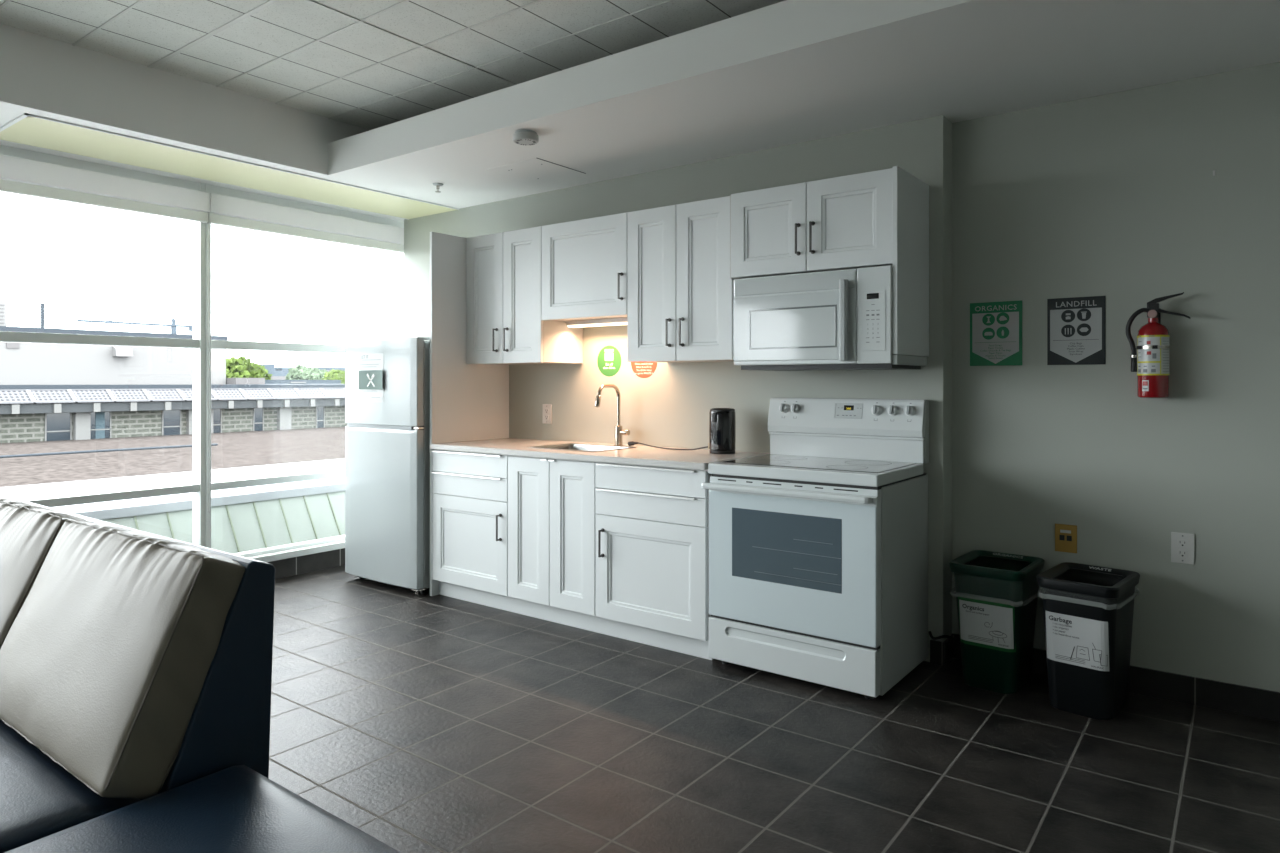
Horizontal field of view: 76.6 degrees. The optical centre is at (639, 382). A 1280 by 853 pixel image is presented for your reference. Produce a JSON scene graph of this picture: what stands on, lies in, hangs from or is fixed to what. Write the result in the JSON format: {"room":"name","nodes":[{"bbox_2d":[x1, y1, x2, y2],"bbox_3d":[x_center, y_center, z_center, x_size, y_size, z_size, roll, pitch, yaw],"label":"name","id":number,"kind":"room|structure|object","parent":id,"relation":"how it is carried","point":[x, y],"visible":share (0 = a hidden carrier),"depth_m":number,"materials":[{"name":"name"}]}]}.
{"room":"common room","nodes":[
{"label":"common room","id":0,"kind":"room"},
{"bbox_2d":[0,0,1279,221],"bbox_3d":[-1.034,-1.386,0.827,7.420,0.422,7.800,0,0,37],"label":"ceiling","id":1,"kind":"structure","parent":0,"point":[788,72],"depth_m":3.41,"materials":[{"name":"white paint"}]},
{"bbox_2d":[0,113,458,219],"bbox_3d":[-2.169,-1.171,4.662,0.546,0.008,2.429,0,0,37],"label":"ceiling recess","id":2,"kind":"object","parent":1,"relation":"in","point":[27,129],"visible":1,"depth_m":4.36,"materials":[{"name":"white"}]},
{"bbox_2d":[0,0,674,118],"bbox_3d":[-0.933,-1.495,0.238,6.550,0.004,6.980,0,0,37],"label":"grid","id":3,"kind":"object","parent":1,"relation":"attached to","point":[268,3],"visible":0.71,"depth_m":3.51,"materials":[{"name":"white metal"}]},
{"bbox_2d":[0,0,785,129],"bbox_3d":[-0.931,-1.537,0.249,6.560,0.080,7.000,0,0,37],"label":"ceiling tiles","id":4,"kind":"structure","parent":1,"relation":"attached to","point":[150,31],"depth_m":3.50,"materials":[{"name":"white tile"}]},
{"bbox_2d":[432,183,442,192],"bbox_3d":[-1.195,-1.150,4.789,0.064,0.049,0.064,0,0,37],"label":"sprinkler","id":5,"kind":"object","parent":1,"relation":"attached to","point":[437,185],"visible":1,"depth_m":4.78,"materials":[{"name":"white metal"}]},
{"bbox_2d":[513,130,538,144],"bbox_3d":[-0.538,-1.153,3.812,0.120,0.044,0.120,0,0,37],"label":"smoke detector","id":6,"kind":"object","parent":1,"relation":"attached to","point":[521,137],"visible":1,"depth_m":3.77,"materials":[{"name":"grey plastic"}]},
{"bbox_2d":[486,158,585,183],"bbox_3d":[-0.577,-1.173,4.503,0.391,0.003,0.392,0,0,37],"label":"access hatch","id":7,"kind":"object","parent":1,"relation":"attached to","point":[536,170],"visible":1,"depth_m":4.50,"materials":[{"name":"white paint"}]},
{"bbox_2d":[404,115,951,661],"bbox_3d":[-0.118,0.031,4.779,3.789,2.413,0.220,0,0,37],"label":"wall","id":8,"kind":"structure","parent":0,"point":[670,407],"depth_m":4.27,"materials":[{"name":"grey paint"}]},
{"bbox_2d":[466,226,582,364],"bbox_3d":[-0.704,-0.493,4.837,0.623,0.762,0.389,0,0,37],"label":"upper cabinet","id":9,"kind":"object","parent":8,"relation":"attached to","point":[504,324],"visible":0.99,"depth_m":4.68,"materials":[{"name":"white wood"}]},
{"bbox_2d":[543,404,551,423],"bbox_3d":[-0.572,0.193,4.977,0.074,0.120,0.009,0,0,37],"label":"wall outlet","id":10,"kind":"object","parent":8,"relation":"attached to","point":[547,408],"visible":1,"depth_m":4.97,"materials":[{"name":"white plastic"}]},
{"bbox_2d":[541,212,626,320],"bbox_3d":[-0.212,-0.611,4.468,0.606,0.526,0.389,0,0,37],"label":"upper cabinet","id":11,"kind":"object","parent":8,"relation":"attached to","point":[584,261],"visible":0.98,"depth_m":4.34,"materials":[{"name":"white wood"}]},
{"bbox_2d":[566,317,626,327],"bbox_3d":[-0.176,-0.336,4.504,0.575,0.036,0.070,0,0,37],"label":"light","id":12,"kind":"object","parent":11,"relation":"attached to","point":[610,321],"visible":0.56,"depth_m":4.51,"materials":[{"name":"white plastic"}]},
{"bbox_2d":[597,345,620,376],"bbox_3d":[-0.178,-0.125,4.685,0.180,0.180,0.002,0,0,37],"label":"round sticker","id":13,"kind":"object","parent":8,"relation":"attached to","point":[609,357],"visible":1,"depth_m":4.68,"materials":[{"name":"green"}]},
{"bbox_2d":[631,362,656,377],"bbox_3d":[0.022,-0.117,4.536,0.184,0.184,0.001,0,0,37],"label":"round sticker","id":14,"kind":"object","parent":8,"relation":"attached to","point":[641,369],"visible":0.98,"depth_m":4.54,"materials":[{"name":"orange"}]},
{"bbox_2d":[627,196,733,362],"bbox_3d":[0.279,-0.491,4.098,0.621,0.767,0.389,0,0,37],"label":"upper cabinet","id":15,"kind":"object","parent":8,"relation":"attached to","point":[680,288],"visible":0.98,"depth_m":3.96,"materials":[{"name":"white wood"}]},
{"bbox_2d":[730,168,891,278],"bbox_3d":[0.826,-0.677,3.662,0.773,0.386,0.431,0,0,37],"label":"upper cabinet","id":16,"kind":"object","parent":8,"relation":"attached to","point":[843,222],"visible":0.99,"depth_m":3.49,"materials":[{"name":"white wood"}]},
{"bbox_2d":[734,265,926,370],"bbox_3d":[0.837,-0.269,3.634,0.764,0.421,0.459,0,0,37],"label":"microwave","id":17,"kind":"object","parent":16,"relation":"attached to","point":[835,319],"visible":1,"depth_m":3.46,"materials":[{"name":"white plastic"}]},
{"bbox_2d":[892,166,928,356],"bbox_3d":[1.151,-0.495,3.432,0.020,0.759,0.407,0,0,37],"label":"end panel","id":18,"kind":"object","parent":16,"relation":"attached to","point":[910,195],"visible":1,"depth_m":3.39,"materials":[{"name":"white paint"}]},
{"bbox_2d":[930,635,953,665],"bbox_3d":[1.348,1.188,3.611,0.065,0.100,0.137,0,0,37],"label":"baseboard","id":19,"kind":"structure","parent":8,"relation":"attached to","point":[941,653],"depth_m":3.56,"materials":[{"name":"tile"}]},
{"bbox_2d":[269,565,1279,852],"bbox_3d":[-1.043,1.278,0.732,7.320,0.080,7.637,0,0,37],"label":"floor","id":20,"kind":"structure","parent":0,"point":[422,723],"depth_m":2.69,"materials":[{"name":"tile"}]},
{"bbox_2d":[0,498,274,852],"bbox_3d":[-1.678,0.813,1.964,1.585,0.850,0.784,0,0,37],"label":"sofa","id":21,"kind":"object","parent":20,"relation":"on","point":[229,724],"visible":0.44,"depth_m":1.71,"materials":[{"name":"blue leather"}]},
{"bbox_2d":[0,498,91,648],"bbox_3d":[-1.869,0.594,2.368,0.773,0.474,0.321,0,0,37],"label":"cushion","id":22,"kind":"object","parent":21,"relation":"on","point":[28,532],"visible":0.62,"depth_m":2.17,"materials":[{"name":"beige leather"}]},
{"bbox_2d":[0,719,140,852],"bbox_3d":[-1.752,0.869,1.872,1.577,0.160,0.548,0,0,37],"label":"seat cushion","id":23,"kind":"object","parent":21,"relation":"on","point":[39,798],"depth_m":1.56,"materials":[{"name":"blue leather"}]},
{"bbox_2d":[0,520,244,798],"bbox_3d":[-1.239,0.594,1.895,0.796,0.473,0.321,0,0,37],"label":"cushion","id":24,"kind":"object","parent":21,"relation":"on","point":[107,657],"visible":0.99,"depth_m":1.70,"materials":[{"name":"beige leather"}]},
{"bbox_2d":[4,765,400,852],"bbox_3d":[-0.781,1.017,1.246,0.698,0.441,0.695,0,0,37],"label":"seat","id":25,"kind":"object","parent":20,"relation":"on","point":[233,809],"visible":1,"depth_m":1.46,"materials":[{"name":"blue leather"}]},
{"bbox_2d":[345,337,429,594],"bbox_3d":[-1.377,0.487,5.129,0.720,1.502,0.674,0,0,37],"label":"refrigerator","id":26,"kind":"object","parent":20,"relation":"on","point":[387,443],"visible":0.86,"depth_m":4.78,"materials":[{"name":"white metal"}]},
{"bbox_2d":[359,353,383,401],"bbox_3d":[-1.625,-0.029,4.892,0.264,0.293,0.013,0,0,40],"label":"notice","id":27,"kind":"object","parent":26,"relation":"attached to","point":[371,366],"visible":1,"depth_m":4.89,"materials":[{"name":"grey paper"}]},
{"bbox_2d":[430,232,508,595],"bbox_3d":[-1.030,0.181,4.942,0.020,2.113,0.613,0,0,37],"label":"end panel","id":28,"kind":"object","parent":20,"relation":"on","point":[469,402],"visible":0.51,"depth_m":4.82,"materials":[{"name":"white paint"}]},
{"bbox_2d":[432,449,509,595],"bbox_3d":[-0.782,0.761,4.734,0.622,0.757,0.644,0,0,37],"label":"base cabinet","id":29,"kind":"object","parent":20,"relation":"on","point":[470,489],"visible":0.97,"depth_m":4.50,"materials":[{"name":"white wood"}]},
{"bbox_2d":[508,455,597,615],"bbox_3d":[-0.284,0.761,4.370,0.609,0.757,0.628,0,0,37],"label":"base cabinet","id":30,"kind":"object","parent":20,"relation":"on","point":[552,515],"visible":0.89,"depth_m":4.12,"materials":[{"name":"white wood"}]},
{"bbox_2d":[439,581,713,659],"bbox_3d":[-0.421,1.189,4.175,1.870,0.098,0.015,0,0,37],"label":"toe kick","id":31,"kind":"object","parent":20,"relation":"on","point":[673,642],"visible":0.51,"depth_m":4.06,"materials":[{"name":"white paint"}]},
{"bbox_2d":[595,462,711,640],"bbox_3d":[0.210,0.761,3.989,0.637,0.757,0.644,0,0,37],"label":"base cabinet","id":32,"kind":"object","parent":20,"relation":"on","point":[652,522],"visible":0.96,"depth_m":3.74,"materials":[{"name":"white wood"}]},
{"bbox_2d":[430,438,770,469],"bbox_3d":[-0.277,0.368,4.365,1.875,0.034,0.631,0,0,37],"label":"countertop","id":33,"kind":"structure","parent":32,"relation":"on","point":[640,455],"depth_m":4.10,"materials":[{"name":"laminate"}]},
{"bbox_2d":[528,443,635,451],"bbox_3d":[-0.317,0.435,4.413,0.496,0.170,0.371,0,0,37],"label":"sink","id":34,"kind":"object","parent":33,"relation":"in","point":[567,446],"visible":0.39,"depth_m":4.56,"materials":[{"name":"silver metal"}]},
{"bbox_2d":[594,384,629,445],"bbox_3d":[-0.155,0.181,4.466,0.098,0.346,0.229,0,0,37],"label":"kitchen faucet","id":35,"kind":"object","parent":33,"relation":"on","point":[619,432],"visible":1,"depth_m":4.53,"materials":[{"name":"silver metal"}]},
{"bbox_2d":[628,441,707,449],"bbox_3d":[0.138,0.336,4.293,0.598,0.034,0.027,0,0,45],"label":"power cord","id":36,"kind":"object","parent":33,"relation":"on","point":[630,443],"visible":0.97,"depth_m":4.33,"materials":[{"name":"black plastic"}]},
{"bbox_2d":[708,408,735,453],"bbox_3d":[0.414,0.240,4.055,0.137,0.227,0.134,0,0,-5],"label":"smart speaker","id":37,"kind":"object","parent":33,"relation":"on","point":[722,421],"visible":1,"depth_m":4.00,"materials":[{"name":"black plastic"}]},
{"bbox_2d":[701,398,928,698],"bbox_3d":[0.771,0.656,3.551,0.775,1.163,0.663,0,0,37],"label":"stove","id":38,"kind":"object","parent":20,"relation":"on","point":[818,544],"visible":1,"depth_m":3.36,"materials":[{"name":"white metal"}]},
{"bbox_2d":[725,454,915,472],"bbox_3d":[0.786,0.353,3.567,0.708,0.002,0.462,0,0,37],"label":"glass cooktop","id":39,"kind":"object","parent":38,"relation":"in","point":[835,462],"depth_m":3.56,"materials":[{"name":"glass"}]},
{"bbox_2d":[928,631,961,660],"bbox_3d":[1.349,1.161,3.563,0.184,0.151,0.072,0,0,-13],"label":"cord","id":40,"kind":"object","parent":38,"relation":"attached to","point":[930,633],"visible":0.71,"depth_m":3.54,"materials":[{"name":"black plastic"}]},
{"bbox_2d":[949,550,1044,693],"bbox_3d":[1.483,0.987,3.361,0.312,0.501,0.367,0,0,37],"label":"bin","id":41,"kind":"object","parent":20,"relation":"on","point":[997,592],"visible":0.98,"depth_m":3.25,"materials":[{"name":"teal plastic"}]},
{"bbox_2d":[967,611,1008,646],"bbox_3d":[1.388,0.983,3.239,0.163,0.120,0.009,0,0,39],"label":"print","id":42,"kind":"object","parent":41,"relation":"attached to","point":[984,628],"depth_m":3.24,"materials":[{"name":"grey paper"}]},
{"bbox_2d":[1036,562,1139,719],"bbox_3d":[1.727,0.987,3.118,0.284,0.501,0.366,0,0,44],"label":"bin","id":43,"kind":"object","parent":20,"relation":"on","point":[1088,610],"visible":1,"depth_m":3.01,"materials":[{"name":"plastic"},{"name":"paper"}]},
{"bbox_2d":[1053,623,1107,668],"bbox_3d":[1.626,0.973,2.995,0.182,0.140,0.014,0,0,40],"label":"print","id":44,"kind":"object","parent":43,"relation":"attached to","point":[1075,645],"depth_m":2.99,"materials":[{"name":"grey paper"}]},
{"bbox_2d":[952,62,1279,691],"bbox_3d":[2.844,0.031,2.690,3.457,2.413,0.163,0,0,37],"label":"wall","id":45,"kind":"structure","parent":0,"point":[1117,196],"depth_m":3.22,"materials":[{"name":"grey paint"}]},
{"bbox_2d":[970,300,1021,365],"bbox_3d":[1.559,-0.214,3.550,0.216,0.280,0.004,0,0,37],"label":"sign","id":46,"kind":"object","parent":45,"relation":"attached to","point":[995,327],"visible":1,"depth_m":3.55,"materials":[{"name":"green paper"}]},
{"bbox_2d":[980,341,1015,358],"bbox_3d":[1.557,-0.141,3.550,0.171,0.074,0.001,0,0,37],"label":"print","id":47,"kind":"object","parent":46,"relation":"attached to","point":[988,349],"depth_m":3.54,"materials":[{"name":"green"}]},
{"bbox_2d":[1055,523,1076,552],"bbox_3d":[1.779,0.651,3.383,0.083,0.116,0.008,0,0,37],"label":"jack plate","id":48,"kind":"object","parent":45,"relation":"attached to","point":[1065,535],"visible":1,"depth_m":3.38,"materials":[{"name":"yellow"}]},
{"bbox_2d":[1047,296,1105,364],"bbox_3d":[1.810,-0.214,3.362,0.215,0.280,0.004,0,0,37],"label":"sign","id":49,"kind":"object","parent":45,"relation":"attached to","point":[1076,326],"visible":1,"depth_m":3.36,"materials":[{"name":"grey paper"}]},
{"bbox_2d":[1053,339,1097,354],"bbox_3d":[1.808,-0.145,3.361,0.170,0.066,0.001,0,0,37],"label":"print","id":50,"kind":"object","parent":49,"relation":"attached to","point":[1060,346],"depth_m":3.36,"materials":[{"name":"grey paper"}]},
{"bbox_2d":[951,633,1279,721],"bbox_3d":[2.791,1.186,2.620,3.457,0.104,0.012,0,0,37],"label":"baseboard","id":51,"kind":"structure","parent":45,"relation":"attached to","point":[1245,700],"depth_m":3.10,"materials":[{"name":"rubber"}]},
{"bbox_2d":[1126,292,1189,397],"bbox_3d":[2.004,-0.143,3.134,0.123,0.405,0.185,0,0,-24],"label":"fire extinguisher","id":52,"kind":"object","parent":45,"relation":"attached to","point":[1151,360],"visible":1,"depth_m":3.11,"materials":[{"name":"red painted metal"},{"name":"black plastic"},{"name":"paper label"}]},
{"bbox_2d":[1171,532,1193,564],"bbox_3d":[2.103,0.642,3.138,0.075,0.118,0.009,0,0,37],"label":"wall outlet","id":53,"kind":"object","parent":45,"relation":"attached to","point":[1182,544],"visible":1,"depth_m":3.13,"materials":[{"name":"white plastic"}]},
{"bbox_2d":[1177,549,1187,557],"bbox_3d":[2.102,0.662,3.136,0.035,0.030,0.003,0,0,37],"label":"receptacle","id":54,"kind":"object","parent":53,"relation":"attached to","point":[1181,553],"depth_m":3.14,"materials":[{"name":"grey plastic"}]},
{"bbox_2d":[1177,539,1187,546],"bbox_3d":[2.102,0.622,3.136,0.035,0.030,0.003,0,0,37],"label":"receptacle","id":55,"kind":"object","parent":53,"relation":"attached to","point":[1180,542],"depth_m":3.14,"materials":[{"name":"grey plastic"}]},
{"bbox_3d":[-3.969,1.217,2.982,0.100,0.202,7.720,0,0,37],"label":"wall","id":56,"kind":"structure","parent":0,"visible":0},
{"bbox_2d":[0,145,199,506],"bbox_3d":[-3.012,-0.029,4.226,0.155,2.291,1.421,0,0,37],"label":"window","id":57,"kind":"structure","parent":56,"relation":"in","point":[5,336],"depth_m":4.35,"materials":[{"name":"silver metal"}]},
{"bbox_2d":[0,154,209,222],"bbox_3d":[-2.958,-0.172,4.205,0.063,1.881,1.384,0,0,37],"label":"roller blind","id":58,"kind":"object","parent":57,"relation":"attached to","point":[21,176],"visible":1,"depth_m":4.29,"materials":[{"name":"white fabric"}]},
{"bbox_2d":[193,183,403,561],"bbox_3d":[-2.156,-0.029,5.365,0.155,2.291,1.491,0,0,37],"label":"window","id":59,"kind":"structure","parent":56,"relation":"in","point":[201,231],"depth_m":4.80,"materials":[{"name":"silver metal"}]},
{"bbox_2d":[207,193,403,512],"bbox_3d":[-2.102,-0.172,5.344,0.063,1.881,1.454,0,0,37],"label":"roller blind","id":60,"kind":"object","parent":59,"relation":"attached to","point":[229,211],"visible":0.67,"depth_m":5.21,"materials":[{"name":"white fabric"}]},
{"bbox_2d":[266,548,344,578],"bbox_3d":[-3.994,1.177,2.863,0.022,0.122,7.500,0,0,37],"label":"baseboard","id":61,"kind":"structure","parent":56,"relation":"attached to","point":[334,558],"depth_m":5.28,"materials":[{"name":"tile"}]},
{"label":"outside","id":62,"kind":"structure","parent":0,"visible":0},
{"bbox_3d":[-132.309,9.338,197.756,358.500,0.200,650.000,0,0,37],"label":"ground","id":63,"kind":"structure","parent":62,"visible":0},
{"bbox_2d":[77,319,192,333],"bbox_3d":[-92.417,-1.492,149.714,0.800,21.460,20.100,0,0,37],"label":"tower crane","id":64,"kind":"object","parent":63,"relation":"on","point":[173,325],"visible":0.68,"depth_m":150.95,"materials":[{"name":"grey metal"}]},
{"bbox_2d":[226,356,272,379],"bbox_3d":[-52.034,2.933,103.632,8.353,12.609,8.702,0,0,37],"label":"tree","id":65,"kind":"object","parent":63,"relation":"on","point":[240,367],"visible":0.21,"depth_m":102.41,"materials":[{"name":"green plant"}]},
{"bbox_2d":[260,364,290,379],"bbox_3d":[-64.057,3.088,137.352,10.200,12.300,7.600,0,0,37],"label":"building","id":66,"kind":"structure","parent":63,"relation":"on","point":[279,373],"depth_m":134.60,"materials":[{"name":"grey"}]},
{"bbox_2d":[260,364,274,370],"bbox_3d":[-64.738,-2.512,136.612,8.000,1.100,2.200,0,0,37],"label":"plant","id":67,"kind":"object","parent":66,"relation":"on","point":[270,367],"depth_m":134.30,"materials":[{"name":"green plant"}]},
{"bbox_2d":[265,380,340,383],"bbox_3d":[-31.461,4.503,69.775,9.500,9.470,6.700,0,0,37],"label":"rooftop","id":68,"kind":"object","parent":63,"relation":"on","point":[266,381],"visible":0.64,"depth_m":66.83,"materials":[{"name":"grey"}]},
{"bbox_2d":[285,364,323,379],"bbox_3d":[-48.363,3.241,116.744,6.274,11.993,6.346,0,0,37],"label":"tree","id":69,"kind":"object","parent":63,"relation":"on","point":[298,372],"visible":0.41,"depth_m":115.44,"materials":[{"name":"green plant"}]},
{"bbox_2d":[316,367,344,371],"bbox_3d":[-53.446,3.238,151.643,10.000,12.000,19.000,0,0,37],"label":"building","id":70,"kind":"structure","parent":63,"relation":"on","point":[328,369],"depth_m":144.37,"materials":[{"name":"grey"}]},
{"bbox_2d":[322,369,344,383],"bbox_3d":[-38.930,3.715,104.237,4.616,11.045,4.652,0,0,37],"label":"tree","id":71,"kind":"object","parent":63,"relation":"on","point":[337,374],"visible":0.12,"depth_m":103.20,"materials":[{"name":"green plant"}]},
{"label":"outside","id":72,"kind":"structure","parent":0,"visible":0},
{"bbox_2d":[0,458,344,499],"bbox_3d":[0.270,2.798,26.238,21.140,0.120,85.000,0,0,37],"label":"ledge","id":73,"kind":"object","parent":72,"point":[23,492],"depth_m":22.65,"materials":[{"name":"grey concrete"}]},
{"bbox_2d":[0,427,344,486],"bbox_3d":[-11.351,2.783,44.349,19.200,0.110,100.000,0,0,37],"label":"gravel","id":74,"kind":"object","parent":73,"relation":"on","point":[267,447],"visible":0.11,"depth_m":31.16,"materials":[{"name":"beige gravel"}]},
{"bbox_2d":[0,443,217,457],"bbox_3d":[-20.494,2.528,29.017,0.090,0.110,10.500,0,0,37],"label":"conduit","id":75,"kind":"object","parent":74,"relation":"on","point":[215,444],"visible":1,"depth_m":29.65,"materials":[{"name":"grey metal"}]},
{"bbox_2d":[0,384,346,442],"bbox_3d":[-28.107,2.172,50.683,17.800,4.131,60.000,0,0,37],"label":"stone building","id":76,"kind":"structure","parent":74,"relation":"on","point":[33,422],"depth_m":41.21,"materials":[{"name":"stone blocks"},{"name":"metal"},{"name":"glass"}]},
{"bbox_2d":[0,389,33,403],"bbox_3d":[-28.315,0.630,36.337,0.990,0.645,1.620,0,0,37],"label":"solar panel","id":77,"kind":"object","parent":76,"relation":"on","point":[7,396],"visible":1,"depth_m":36.52,"materials":[{"name":"grey"}]},
{"bbox_2d":[28,389,75,403],"bbox_3d":[-27.336,0.630,37.640,0.990,0.645,1.620,0,0,37],"label":"solar panel","id":78,"kind":"object","parent":76,"relation":"on","point":[40,396],"visible":1,"depth_m":37.62,"materials":[{"name":"grey"}]},
{"bbox_2d":[69,389,114,402],"bbox_3d":[-26.357,0.630,38.943,0.990,0.645,1.620,0,0,37],"label":"solar panel","id":79,"kind":"object","parent":76,"relation":"on","point":[80,395],"visible":1,"depth_m":38.91,"materials":[{"name":"grey"}]},
{"bbox_2d":[0,326,227,384],"bbox_3d":[-40.561,-1.303,38.558,16.650,2.819,33.850,0,0,37],"label":"white penthouse","id":80,"kind":"object","parent":76,"relation":"on","point":[20,363],"visible":0.74,"depth_m":42.12,"materials":[{"name":"grey paint"}]},
{"bbox_2d":[0,300,6,325],"bbox_3d":[-33.038,-3.415,40.598,2.030,1.395,1.550,0,0,37],"label":"rooftop unit","id":81,"kind":"object","parent":80,"relation":"on","point":[3,304],"visible":0.97,"depth_m":40.52,"materials":[{"name":"grey metal"}]},
{"bbox_2d":[6,342,18,347],"bbox_3d":[-30.346,-1.887,39.170,0.050,0.450,0.500,0,0,37],"label":"wall vent","id":82,"kind":"object","parent":80,"relation":"attached to","point":[8,344],"depth_m":39.14,"materials":[{"name":"grey metal"}]},
{"bbox_2d":[41,303,44,327],"bbox_3d":[-30.005,-3.355,40.664,0.157,1.275,0.157,0,0,-31],"label":"vent pipe","id":83,"kind":"object","parent":80,"relation":"on","point":[42,304],"visible":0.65,"depth_m":40.62,"materials":[{"name":"grey metal"}]},
{"bbox_2d":[112,346,132,356],"bbox_3d":[-27.323,-1.647,42.777,0.550,0.530,0.800,0,0,37],"label":"vent hood","id":84,"kind":"object","parent":80,"relation":"attached to","point":[117,351],"depth_m":42.68,"materials":[{"name":"grey metal"}]},
{"bbox_2d":[108,389,150,401],"bbox_3d":[-25.378,0.630,40.247,0.990,0.645,1.620,0,0,37],"label":"solar panel","id":85,"kind":"object","parent":76,"relation":"on","point":[119,395],"visible":1,"depth_m":40.22,"materials":[{"name":"grey"}]},
{"bbox_2d":[144,389,184,401],"bbox_3d":[-24.399,0.630,41.550,0.990,0.645,1.620,0,0,37],"label":"solar panel","id":86,"kind":"object","parent":76,"relation":"on","point":[155,395],"visible":1,"depth_m":41.52,"materials":[{"name":"grey"}]},
{"bbox_2d":[178,388,216,400],"bbox_3d":[-23.420,0.630,42.853,0.990,0.645,1.620,0,0,37],"label":"solar panel","id":87,"kind":"object","parent":76,"relation":"on","point":[187,393],"visible":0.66,"depth_m":42.56,"materials":[{"name":"grey"}]},
{"bbox_2d":[211,388,246,399],"bbox_3d":[-22.441,0.630,44.156,0.990,0.645,1.620,0,0,37],"label":"solar panel","id":88,"kind":"object","parent":76,"relation":"on","point":[220,393],"visible":0.84,"depth_m":44.16,"materials":[{"name":"grey"}]},
{"bbox_2d":[226,378,264,383],"bbox_3d":[-23.451,-0.090,47.973,1.500,0.385,1.740,0,0,37],"label":"parapet block","id":89,"kind":"object","parent":76,"relation":"on","point":[228,380],"visible":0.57,"depth_m":47.38,"materials":[{"name":"grey concrete"}]},
{"bbox_2d":[240,388,275,399],"bbox_3d":[-21.462,0.630,45.459,0.990,0.645,1.620,0,0,37],"label":"solar panel","id":90,"kind":"object","parent":76,"relation":"on","point":[250,393],"visible":1,"depth_m":45.45,"materials":[{"name":"grey"}]},
{"bbox_2d":[268,388,302,398],"bbox_3d":[-20.483,0.630,46.763,0.990,0.645,1.620,0,0,37],"label":"solar panel","id":91,"kind":"object","parent":76,"relation":"on","point":[279,393],"visible":1,"depth_m":46.76,"materials":[{"name":"grey"}]},
{"bbox_2d":[295,388,327,398],"bbox_3d":[-19.504,0.630,48.066,0.990,0.645,1.620,0,0,37],"label":"solar panel","id":92,"kind":"object","parent":76,"relation":"on","point":[306,393],"visible":1,"depth_m":48.04,"materials":[{"name":"grey"}]},
{"bbox_2d":[320,388,344,398],"bbox_3d":[-18.524,0.630,49.369,0.990,0.645,1.620,0,0,37],"label":"solar panel","id":93,"kind":"object","parent":76,"relation":"on","point":[330,392],"visible":0.76,"depth_m":49.26,"materials":[{"name":"grey"}]},
{"bbox_2d":[51,477,344,553],"bbox_3d":[-3.882,1.710,3.717,0.595,2.015,12.000,0,0,37],"label":"metal roof","id":94,"kind":"object","parent":73,"relation":"on","point":[243,519],"visible":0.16,"depth_m":5.24,"materials":[{"name":"green metal"}]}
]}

